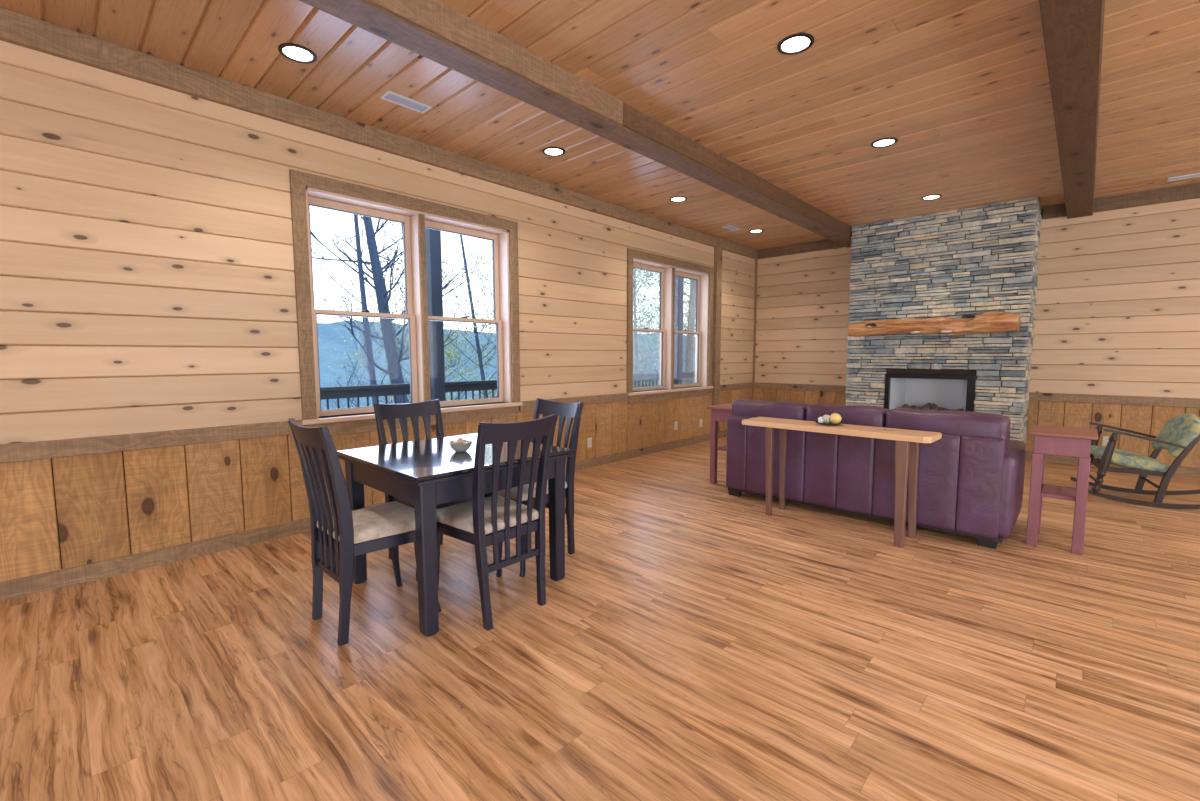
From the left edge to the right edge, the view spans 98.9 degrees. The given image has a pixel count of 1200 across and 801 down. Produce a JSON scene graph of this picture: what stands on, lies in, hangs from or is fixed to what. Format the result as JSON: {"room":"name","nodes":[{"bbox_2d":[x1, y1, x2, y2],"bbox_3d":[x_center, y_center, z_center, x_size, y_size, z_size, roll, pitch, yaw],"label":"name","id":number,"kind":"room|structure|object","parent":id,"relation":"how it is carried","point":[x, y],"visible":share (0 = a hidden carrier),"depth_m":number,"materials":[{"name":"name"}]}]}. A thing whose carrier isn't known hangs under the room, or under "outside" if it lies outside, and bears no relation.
{"room":"living room","nodes":[
{"label":"living room","id":0,"kind":"room"},
{"bbox_2d":[0,40,754,581],"bbox_3d":[-1.491,-0.667,4.472,0.204,3.110,12.130,5,7,43],"label":"wall","id":1,"kind":"structure","parent":0,"point":[147,276],"depth_m":3.19,"materials":[{"name":"brown wood"}]},
{"bbox_2d":[0,420,301,462],"bbox_3d":[-3.786,0.341,1.956,0.034,0.096,4.805,5,7,43],"label":"trim","id":2,"kind":"structure","parent":1,"relation":"attached to","point":[27,451],"depth_m":3.03,"materials":[{"name":"brown wood"}]},
{"bbox_2d":[0,430,726,601],"bbox_3d":[-1.413,0.842,4.531,0.032,0.103,11.730,5,7,43],"label":"baseboard","id":3,"kind":"structure","parent":1,"relation":"attached to","point":[25,586],"depth_m":3.21,"materials":[{"name":"brown wood"}]},
{"bbox_2d":[0,7,757,258],"bbox_3d":[-1.410,-2.041,4.273,0.055,0.147,11.730,5,7,43],"label":"trim","id":4,"kind":"structure","parent":1,"relation":"attached to","point":[18,29],"depth_m":3.45,"materials":[{"name":"brown wood"}]},
{"bbox_2d":[289,169,522,435],"bbox_3d":[-1.533,-0.727,4.389,0.250,1.875,1.971,5,7,43],"label":"window","id":5,"kind":"structure","parent":1,"relation":"in","point":[415,215],"depth_m":4.32,"materials":[{"name":"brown wood"}]},
{"bbox_2d":[519,393,627,410],"bbox_3d":[-0.236,0.007,5.714,0.034,0.096,1.654,5,7,43],"label":"trim","id":6,"kind":"structure","parent":1,"relation":"attached to","point":[596,399],"depth_m":5.79,"materials":[{"name":"brown wood"}]},
{"bbox_2d":[587,437,591,447],"bbox_3d":[-0.118,0.483,5.875,0.010,0.116,0.072,5,7,43],"label":"wall outlet","id":7,"kind":"object","parent":1,"relation":"attached to","point":[589,440],"visible":1,"depth_m":5.87,"materials":[{"name":"beige plastic"}]},
{"bbox_2d":[626,248,713,403],"bbox_3d":[0.935,-0.959,7.002,0.250,1.875,1.965,5,7,43],"label":"window","id":8,"kind":"structure","parent":1,"relation":"in","point":[668,268],"depth_m":6.99,"materials":[{"name":"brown wood"}]},
{"bbox_2d":[674,421,677,429],"bbox_3d":[1.053,0.348,7.114,0.010,0.116,0.072,5,7,43],"label":"wall outlet","id":9,"kind":"object","parent":1,"relation":"attached to","point":[676,422],"visible":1,"depth_m":7.11,"materials":[{"name":"beige plastic"}]},
{"bbox_2d":[712,237,722,438],"bbox_3d":[1.754,-0.907,7.736,0.065,3.010,0.145,5,7,43],"label":"trim","id":10,"kind":"structure","parent":1,"relation":"attached to","point":[717,289],"depth_m":7.68,"materials":[{"name":"brown wood"}]},
{"bbox_2d":[720,382,753,390],"bbox_3d":[2.200,-0.222,8.293,0.034,0.096,1.185,5,7,43],"label":"trim","id":11,"kind":"structure","parent":1,"relation":"attached to","point":[727,387],"depth_m":8.27,"materials":[{"name":"brown wood"}]},
{"bbox_2d":[0,437,1199,800],"bbox_3d":[1.489,1.219,1.824,8.380,0.200,12.130,5,7,43],"label":"floor","id":12,"kind":"structure","parent":0,"point":[695,642],"depth_m":2.14,"materials":[{"name":"laminate"}]},
{"bbox_2d":[288,418,440,645],"bbox_3d":[-1.140,0.572,2.494,0.446,0.984,0.536,5,7,43],"label":"dining chair","id":13,"kind":"object","parent":12,"relation":"on","point":[348,533],"visible":0.82,"depth_m":2.34,"materials":[{"name":"brown paint"}]},
{"bbox_2d":[317,501,414,543],"bbox_3d":[-1.108,0.586,2.529,0.437,0.065,0.425,5,7,43],"label":"seat cushion","id":14,"kind":"object","parent":13,"relation":"on","point":[390,520],"depth_m":2.41,"materials":[{"name":"beige fabric"}]},
{"bbox_2d":[373,399,471,581],"bbox_3d":[-1.074,0.509,3.212,0.536,0.984,0.446,5,7,43],"label":"dining chair","id":15,"kind":"object","parent":12,"relation":"on","point":[424,409],"visible":0.18,"depth_m":3.29,"materials":[{"name":"brown paint"}]},
{"bbox_2d":[337,433,572,636],"bbox_3d":[-0.806,0.652,2.901,0.930,0.752,0.930,5,7,43],"label":"dining table","id":16,"kind":"object","parent":12,"relation":"on","point":[424,474],"visible":0.74,"depth_m":2.56,"materials":[{"name":"black wood"}]},
{"bbox_2d":[448,439,472,451],"bbox_3d":[-0.767,0.252,2.828,0.131,0.056,0.131,5,7,43],"label":"bowl","id":17,"kind":"object","parent":16,"relation":"on","point":[458,447],"visible":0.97,"depth_m":2.79,"materials":[{"name":"grey ceramic"}]},
{"bbox_2d":[436,414,555,630],"bbox_3d":[-0.548,0.559,2.618,0.536,0.984,0.446,5,7,43],"label":"dining chair","id":18,"kind":"object","parent":12,"relation":"on","point":[481,522],"visible":0.89,"depth_m":2.48,"materials":[{"name":"brown paint"}]},
{"bbox_2d":[436,495,538,534],"bbox_3d":[-0.582,0.574,2.652,0.425,0.065,0.437,5,7,43],"label":"seat cushion","id":19,"kind":"object","parent":18,"relation":"on","point":[457,517],"depth_m":2.53,"materials":[{"name":"beige fabric"}]},
{"bbox_2d":[484,398,583,576],"bbox_3d":[-0.432,0.502,3.273,0.446,0.984,0.536,5,7,43],"label":"dining chair","id":20,"kind":"object","parent":12,"relation":"on","point":[563,410],"visible":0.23,"depth_m":3.27,"materials":[{"name":"brown paint"}]},
{"bbox_2d":[498,480,566,500],"bbox_3d":[-0.464,0.523,3.240,0.437,0.065,0.425,5,7,43],"label":"seat cushion","id":21,"kind":"object","parent":20,"relation":"on","point":[513,497],"depth_m":3.03,"materials":[{"name":"beige fabric"}]},
{"bbox_2d":[707,403,731,482],"bbox_3d":[1.340,0.438,5.194,0.335,0.772,0.445,5,7,43],"label":"end table","id":22,"kind":"object","parent":12,"relation":"on","point":[720,413],"visible":0.34,"depth_m":5.12,"materials":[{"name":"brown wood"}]},
{"bbox_2d":[716,445,726,450],"bbox_3d":[1.341,0.476,5.199,0.170,0.025,0.340,5,7,43],"label":"shelf","id":23,"kind":"object","parent":22,"relation":"attached to","point":[723,448],"depth_m":5.13,"materials":[{"name":"purple wood"}]},
{"bbox_2d":[742,417,941,547],"bbox_3d":[1.736,0.562,3.869,1.336,0.753,0.323,5,7,45],"label":"console table","id":24,"kind":"object","parent":12,"relation":"on","point":[907,442],"visible":0.96,"depth_m":3.58,"materials":[{"name":"brown wood"}]},
{"bbox_2d":[815,421,842,424],"bbox_3d":[1.733,0.172,3.892,0.196,0.020,0.196,5,7,43],"label":"plate","id":25,"kind":"object","parent":24,"relation":"on","point":[830,423],"visible":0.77,"depth_m":3.82,"materials":[{"name":"grey ceramic"}]},
{"bbox_2d":[822,415,829,422],"bbox_3d":[1.719,0.140,3.901,0.068,0.068,0.068,5,7,43],"label":"decorative ball","id":26,"kind":"object","parent":25,"relation":"on","point":[826,418],"visible":0.82,"depth_m":3.88,"materials":[{"name":"stone"}]},
{"bbox_2d":[830,413,840,423],"bbox_3d":[1.773,0.136,3.869,0.082,0.082,0.082,5,7,43],"label":"decorative ball","id":27,"kind":"object","parent":25,"relation":"on","point":[835,418],"visible":0.98,"depth_m":3.84,"materials":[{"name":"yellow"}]},
{"bbox_2d":[726,399,1025,548],"bbox_3d":[2.196,0.459,4.315,2.090,0.879,0.940,5,7,43],"label":"sofa","id":28,"kind":"object","parent":12,"relation":"on","point":[971,478],"visible":0.81,"depth_m":3.78,"materials":[{"name":"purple leather"}]},
{"bbox_2d":[732,399,810,420],"bbox_3d":[1.529,0.112,4.572,0.675,0.216,0.301,5,7,43],"label":"cushion","id":29,"kind":"object","parent":28,"relation":"on","point":[748,408],"depth_m":4.44,"materials":[{"name":"purple leather"}]},
{"bbox_2d":[806,403,888,426],"bbox_3d":[1.994,0.147,4.136,0.591,0.219,0.301,5,7,43],"label":"cushion","id":30,"kind":"object","parent":28,"relation":"on","point":[863,415],"depth_m":3.99,"materials":[{"name":"purple leather"}]},
{"bbox_2d":[885,407,1010,442],"bbox_3d":[2.475,0.184,3.685,0.723,0.222,0.301,5,7,43],"label":"cushion","id":31,"kind":"object","parent":28,"relation":"on","point":[961,423],"depth_m":3.54,"materials":[{"name":"purple leather"}]},
{"bbox_2d":[845,197,1041,442],"bbox_3d":[4.306,-0.817,6.631,1.954,3.014,0.632,5,7,43],"label":"fireplace","id":32,"kind":"object","parent":12,"relation":"on","point":[961,263],"visible":0.8,"depth_m":6.29,"materials":[{"name":"stone"}]},
{"bbox_2d":[902,403,963,410],"bbox_3d":[4.292,0.192,6.672,0.727,0.314,0.266,5,7,43],"label":"log","id":33,"kind":"object","parent":32,"relation":"on","point":[928,406],"visible":0.32,"depth_m":6.67,"materials":[{"name":"brown wood"}]},
{"bbox_2d":[848,312,1020,336],"bbox_3d":[4.010,-0.923,6.300,1.758,0.252,0.279,5,7,43],"label":"mantel shelf","id":34,"kind":"object","parent":32,"relation":"attached to","point":[987,322],"visible":1,"depth_m":6.08,"materials":[{"name":"brown wood"}]},
{"bbox_2d":[1026,425,1097,554],"bbox_3d":[3.112,0.583,3.484,0.335,0.772,0.445,5,7,43],"label":"end table","id":35,"kind":"object","parent":12,"relation":"on","point":[1054,440],"visible":1,"depth_m":3.36,"materials":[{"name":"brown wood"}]},
{"bbox_2d":[1040,484,1075,500],"bbox_3d":[3.114,0.622,3.489,0.170,0.025,0.340,5,7,43],"label":"shelf","id":36,"kind":"object","parent":35,"relation":"attached to","point":[1047,490],"depth_m":3.43,"materials":[{"name":"purple wood"}]},
{"bbox_2d":[1070,413,1199,508],"bbox_3d":[4.833,0.488,4.487,0.960,0.780,0.584,3,6,33],"label":"rocking chair","id":37,"kind":"object","parent":12,"relation":"on","point":[1180,434],"visible":0.89,"depth_m":4.41,"materials":[{"name":"brown wood"}]},
{"bbox_2d":[1090,445,1168,471],"bbox_3d":[4.699,0.526,4.579,0.452,0.178,0.468,3,6,33],"label":"seat cushion","id":38,"kind":"object","parent":37,"relation":"on","point":[1131,462],"depth_m":4.44,"materials":[{"name":"fabric"}]},
{"bbox_2d":[1152,413,1199,457],"bbox_3d":[4.947,0.283,4.394,0.198,0.356,0.547,3,6,33],"label":"cushion","id":39,"kind":"object","parent":37,"relation":"on","point":[1182,432],"depth_m":4.26,"materials":[{"name":"fabric"}]},
{"bbox_2d":[0,0,1199,249],"bbox_3d":[1.483,-1.979,1.546,8.380,0.200,12.130,5,7,43],"label":"ceiling","id":40,"kind":"structure","parent":0,"point":[962,87],"depth_m":3.31,"materials":[{"name":"brown wood"}]},
{"bbox_2d":[278,43,316,63],"bbox_3d":[-1.736,-1.992,2.951,0.196,0.009,0.196,5,7,43],"label":"recessed light","id":41,"kind":"object","parent":40,"relation":"in","point":[294,52],"visible":1,"depth_m":2.95,"materials":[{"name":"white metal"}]},
{"bbox_2d":[380,90,431,113],"bbox_3d":[-1.325,-2.041,3.517,0.130,0.009,0.310,5,7,43],"label":"ceiling vent","id":42,"kind":"object","parent":40,"relation":"in","point":[390,96],"visible":1,"depth_m":3.51,"materials":[{"name":"white metal"}]},
{"bbox_2d":[542,147,564,155],"bbox_3d":[-0.393,-2.118,4.373,0.196,0.009,0.196,5,7,43],"label":"recessed light","id":43,"kind":"object","parent":40,"relation":"in","point":[550,151],"visible":1,"depth_m":4.37,"materials":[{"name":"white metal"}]},
{"bbox_2d":[299,0,851,247],"bbox_3d":[-0.302,-1.939,3.204,0.224,0.169,11.685,5,7,43],"label":"ceiling beam","id":44,"kind":"structure","parent":40,"relation":"attached to","point":[433,30],"depth_m":3.12,"materials":[{"name":"brown wood"}]},
{"bbox_2d":[669,196,686,201],"bbox_3d":[0.868,-2.237,5.708,0.196,0.009,0.196,5,7,43],"label":"recessed light","id":45,"kind":"object","parent":40,"relation":"in","point":[677,198],"visible":1,"depth_m":5.71,"materials":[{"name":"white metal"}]},
{"bbox_2d":[722,225,741,230],"bbox_3d":[1.801,-2.351,7.009,0.140,0.009,0.300,5,7,43],"label":"ceiling vent","id":46,"kind":"object","parent":40,"relation":"in","point":[730,227],"visible":1,"depth_m":7.01,"materials":[{"name":"white metal"}]},
{"bbox_2d":[749,229,763,232],"bbox_3d":[2.185,-2.368,7.182,0.196,0.009,0.196,5,7,43],"label":"recessed light","id":47,"kind":"object","parent":40,"relation":"in","point":[755,230],"visible":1,"depth_m":7.19,"materials":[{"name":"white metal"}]},
{"bbox_2d":[777,33,813,54],"bbox_3d":[1.093,-1.991,2.871,0.196,0.009,0.196,5,7,43],"label":"recessed light","id":48,"kind":"object","parent":40,"relation":"in","point":[796,43],"visible":1,"depth_m":2.86,"materials":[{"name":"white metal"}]},
{"bbox_2d":[871,137,897,147],"bbox_3d":[2.325,-2.109,4.205,0.196,0.009,0.196,5,7,43],"label":"recessed light","id":49,"kind":"object","parent":40,"relation":"in","point":[884,142],"visible":1,"depth_m":4.20,"materials":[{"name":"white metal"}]},
{"bbox_2d":[921,194,941,199],"bbox_3d":[3.650,-2.238,5.658,0.196,0.009,0.196,5,7,43],"label":"recessed light","id":50,"kind":"object","parent":40,"relation":"in","point":[934,196],"visible":1,"depth_m":5.65,"materials":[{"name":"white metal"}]},
{"bbox_2d":[1039,0,1104,218],"bbox_3d":[1.435,-1.793,1.576,0.210,0.184,11.685,5,7,43],"label":"ceiling beam","id":51,"kind":"structure","parent":40,"relation":"attached to","point":[1072,29],"depth_m":2.97,"materials":[{"name":"brown wood"}]},
{"bbox_2d":[1167,173,1199,181],"bbox_3d":[5.760,-2.183,4.993,0.330,0.009,0.130,5,7,43],"label":"ceiling vent","id":52,"kind":"object","parent":40,"relation":"in","point":[1196,174],"visible":1,"depth_m":5.03,"materials":[{"name":"white metal"}]},
{"bbox_2d":[753,198,1199,467],"bbox_3d":[5.558,-0.813,5.992,8.380,3.110,0.164,5,7,43],"label":"wall","id":53,"kind":"structure","parent":0,"point":[1117,310],"depth_m":5.86,"materials":[{"name":"brown wood"}]},
{"bbox_2d":[752,259,757,381],"bbox_3d":[2.599,-1.327,8.622,0.038,2.046,0.038,5,7,43],"label":"trim","id":54,"kind":"structure","parent":53,"relation":"attached to","point":[756,260],"depth_m":8.60,"materials":[{"name":"brown wood"}]},
{"bbox_2d":[754,382,846,391],"bbox_3d":[3.215,-0.211,8.142,1.660,0.096,0.034,5,7,43],"label":"trim","id":55,"kind":"structure","parent":53,"relation":"attached to","point":[810,387],"depth_m":8.14,"materials":[{"name":"brown wood"}]},
{"bbox_2d":[757,239,844,258],"bbox_3d":[3.198,-2.370,7.952,1.595,0.147,0.055,5,7,43],"label":"trim","id":56,"kind":"structure","parent":53,"relation":"attached to","point":[826,244],"depth_m":8.01,"materials":[{"name":"brown wood"}]},
{"bbox_2d":[1102,436,1109,445],"bbox_3d":[5.737,0.462,5.815,0.072,0.116,0.010,5,7,43],"label":"wall outlet","id":57,"kind":"object","parent":53,"relation":"attached to","point":[1105,440],"visible":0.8,"depth_m":5.82,"materials":[{"name":"beige plastic"}]},
{"bbox_2d":[1025,451,1199,477],"bbox_3d":[6.811,0.799,4.836,4.390,0.103,0.032,5,7,43],"label":"baseboard","id":58,"kind":"structure","parent":53,"relation":"attached to","point":[1181,470],"depth_m":5.99,"materials":[{"name":"brown wood"}]},
{"bbox_2d":[1029,392,1199,407],"bbox_3d":[6.809,0.074,4.772,4.390,0.096,0.034,5,7,43],"label":"trim","id":59,"kind":"structure","parent":53,"relation":"attached to","point":[1058,397],"depth_m":5.72,"materials":[{"name":"brown wood"}]},
{"bbox_2d":[1042,183,1199,219],"bbox_3d":[6.808,-2.083,4.567,4.360,0.147,0.055,5,7,43],"label":"trim","id":60,"kind":"structure","parent":53,"relation":"attached to","point":[1191,191],"depth_m":5.51,"materials":[{"name":"brown wood"}]},
{"bbox_3d":[-0.841,0.837,6.727,1.926,0.040,14.500,5,7,43],"label":"deck","id":61,"kind":"object","parent":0,"visible":0},
{"bbox_2d":[425,228,445,400],"bbox_3d":[-2.031,-0.952,6.321,0.190,3.600,0.190,5,7,43],"label":"porch post","id":62,"kind":"object","parent":61,"relation":"on","point":[432,237],"visible":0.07,"depth_m":6.25,"materials":[{"name":"blue"}]},
{"bbox_2d":[320,371,694,408],"bbox_3d":[-1.490,0.203,7.215,0.090,0.982,13.000,5,7,43],"label":"deck railing","id":63,"kind":"object","parent":61,"relation":"on","point":[337,392],"visible":0.15,"depth_m":6.16,"materials":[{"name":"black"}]},
{"bbox_2d":[674,276,683,383],"bbox_3d":[1.529,-1.286,10.089,0.190,3.600,0.190,5,7,43],"label":"porch post","id":64,"kind":"object","parent":61,"relation":"on","point":[679,281],"visible":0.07,"depth_m":10.02,"materials":[{"name":"blue"}]},
{"label":"outside","id":65,"kind":"structure","parent":0,"visible":0},
{"bbox_3d":[-19.384,12.387,74.546,120.000,33.036,200.000,5,7,43],"label":"ground","id":66,"kind":"structure","parent":65,"visible":0},
{"bbox_2d":[312,211,459,406],"bbox_3d":[-4.786,-1.140,11.211,4.152,10.531,3.709,1,5,18],"label":"tree","id":67,"kind":"object","parent":66,"relation":"on","point":[370,366],"visible":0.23,"depth_m":10.69,"materials":[{"name":"grey plant"}]},
{"bbox_2d":[310,209,491,408],"bbox_3d":[-4.316,-1.069,11.143,4.625,10.459,5.045,-2,5,-25],"label":"tree","id":68,"kind":"object","parent":66,"relation":"on","point":[382,296],"visible":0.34,"depth_m":10.91,"materials":[{"name":"grey plant"}]},
{"bbox_2d":[328,219,492,405],"bbox_3d":[-4.927,-0.356,13.338,3.856,9.504,3.983,-5,7,-42],"label":"tree","id":69,"kind":"object","parent":66,"relation":"on","point":[398,268],"visible":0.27,"depth_m":12.73,"materials":[{"name":"grey plant"}]},
{"bbox_2d":[372,264,495,401],"bbox_3d":[-5.460,-0.042,17.152,5.055,10.008,4.107,5,7,43],"label":"tree","id":70,"kind":"object","parent":66,"relation":"on","point":[450,352],"visible":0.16,"depth_m":16.21,"materials":[{"name":"grey plant"}]},
{"bbox_2d":[442,233,496,397],"bbox_3d":[-3.599,-1.218,15.164,4.878,11.214,3.930,-5,7,-43],"label":"tree","id":71,"kind":"object","parent":66,"relation":"on","point":[479,351],"visible":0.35,"depth_m":14.77,"materials":[{"name":"grey plant"}]},
{"bbox_2d":[445,246,496,399],"bbox_3d":[-4.092,-0.640,20.264,5.412,11.269,4.605,5,7,43],"label":"tree","id":72,"kind":"object","parent":66,"relation":"on","point":[480,278],"visible":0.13,"depth_m":19.51,"materials":[{"name":"grey plant"}]},
{"bbox_2d":[633,288,656,384],"bbox_3d":[1.346,-0.656,26.094,3.562,10.558,3.854,5,7,43],"label":"tree","id":73,"kind":"object","parent":66,"relation":"on","point":[642,288],"visible":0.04,"depth_m":26.22,"materials":[{"name":"green plant"}]},
{"bbox_2d":[633,269,658,386],"bbox_3d":[0.322,-1.592,18.060,5.278,11.121,3.366,1,5,8],"label":"tree","id":74,"kind":"object","parent":66,"relation":"on","point":[637,269],"visible":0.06,"depth_m":18.13,"materials":[{"name":"green plant"}]},
{"bbox_2d":[633,269,659,386],"bbox_3d":[1.155,-1.521,22.551,4.167,11.709,4.905,4,6,37],"label":"tree","id":75,"kind":"object","parent":66,"relation":"on","point":[638,269],"visible":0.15,"depth_m":22.49,"materials":[{"name":"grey plant"}]},
{"bbox_2d":[633,269,684,385],"bbox_3d":[0.746,-2.018,16.327,3.820,11.075,4.369,5,7,43],"label":"tree","id":76,"kind":"object","parent":66,"relation":"on","point":[643,299],"visible":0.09,"depth_m":16.30,"materials":[{"name":"grey plant"}]},
{"bbox_2d":[633,268,692,386],"bbox_3d":[1.048,-2.259,15.177,4.744,11.201,3.493,0,5,-3],"label":"tree","id":77,"kind":"object","parent":66,"relation":"on","point":[635,321],"visible":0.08,"depth_m":15.23,"materials":[{"name":"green plant"}]},
{"bbox_2d":[633,269,695,386],"bbox_3d":[2.909,-1.894,19.319,4.541,10.896,4.002,-1,5,-8],"label":"tree","id":78,"kind":"object","parent":66,"relation":"on","point":[636,269],"visible":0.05,"depth_m":19.01,"materials":[{"name":"green plant"}]},
{"bbox_2d":[637,271,695,383],"bbox_3d":[2.807,-2.670,14.612,4.333,11.339,3.769,3,6,33],"label":"tree","id":79,"kind":"object","parent":66,"relation":"on","point":[690,316],"visible":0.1,"depth_m":14.84,"materials":[{"name":"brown plant"}]},
{"bbox_2d":[652,279,695,383],"bbox_3d":[3.688,-2.434,17.337,4.002,11.048,4.133,5,7,43],"label":"tree","id":80,"kind":"object","parent":66,"relation":"on","point":[685,323],"visible":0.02,"depth_m":17.40,"materials":[{"name":"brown plant"}]},
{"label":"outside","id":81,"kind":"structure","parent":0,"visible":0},
{"bbox_2d":[317,320,694,409],"bbox_3d":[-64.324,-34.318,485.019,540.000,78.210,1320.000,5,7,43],"label":"hill","id":82,"kind":"structure","parent":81,"point":[329,338],"depth_m":295.36,"materials":[{"name":"plant"}]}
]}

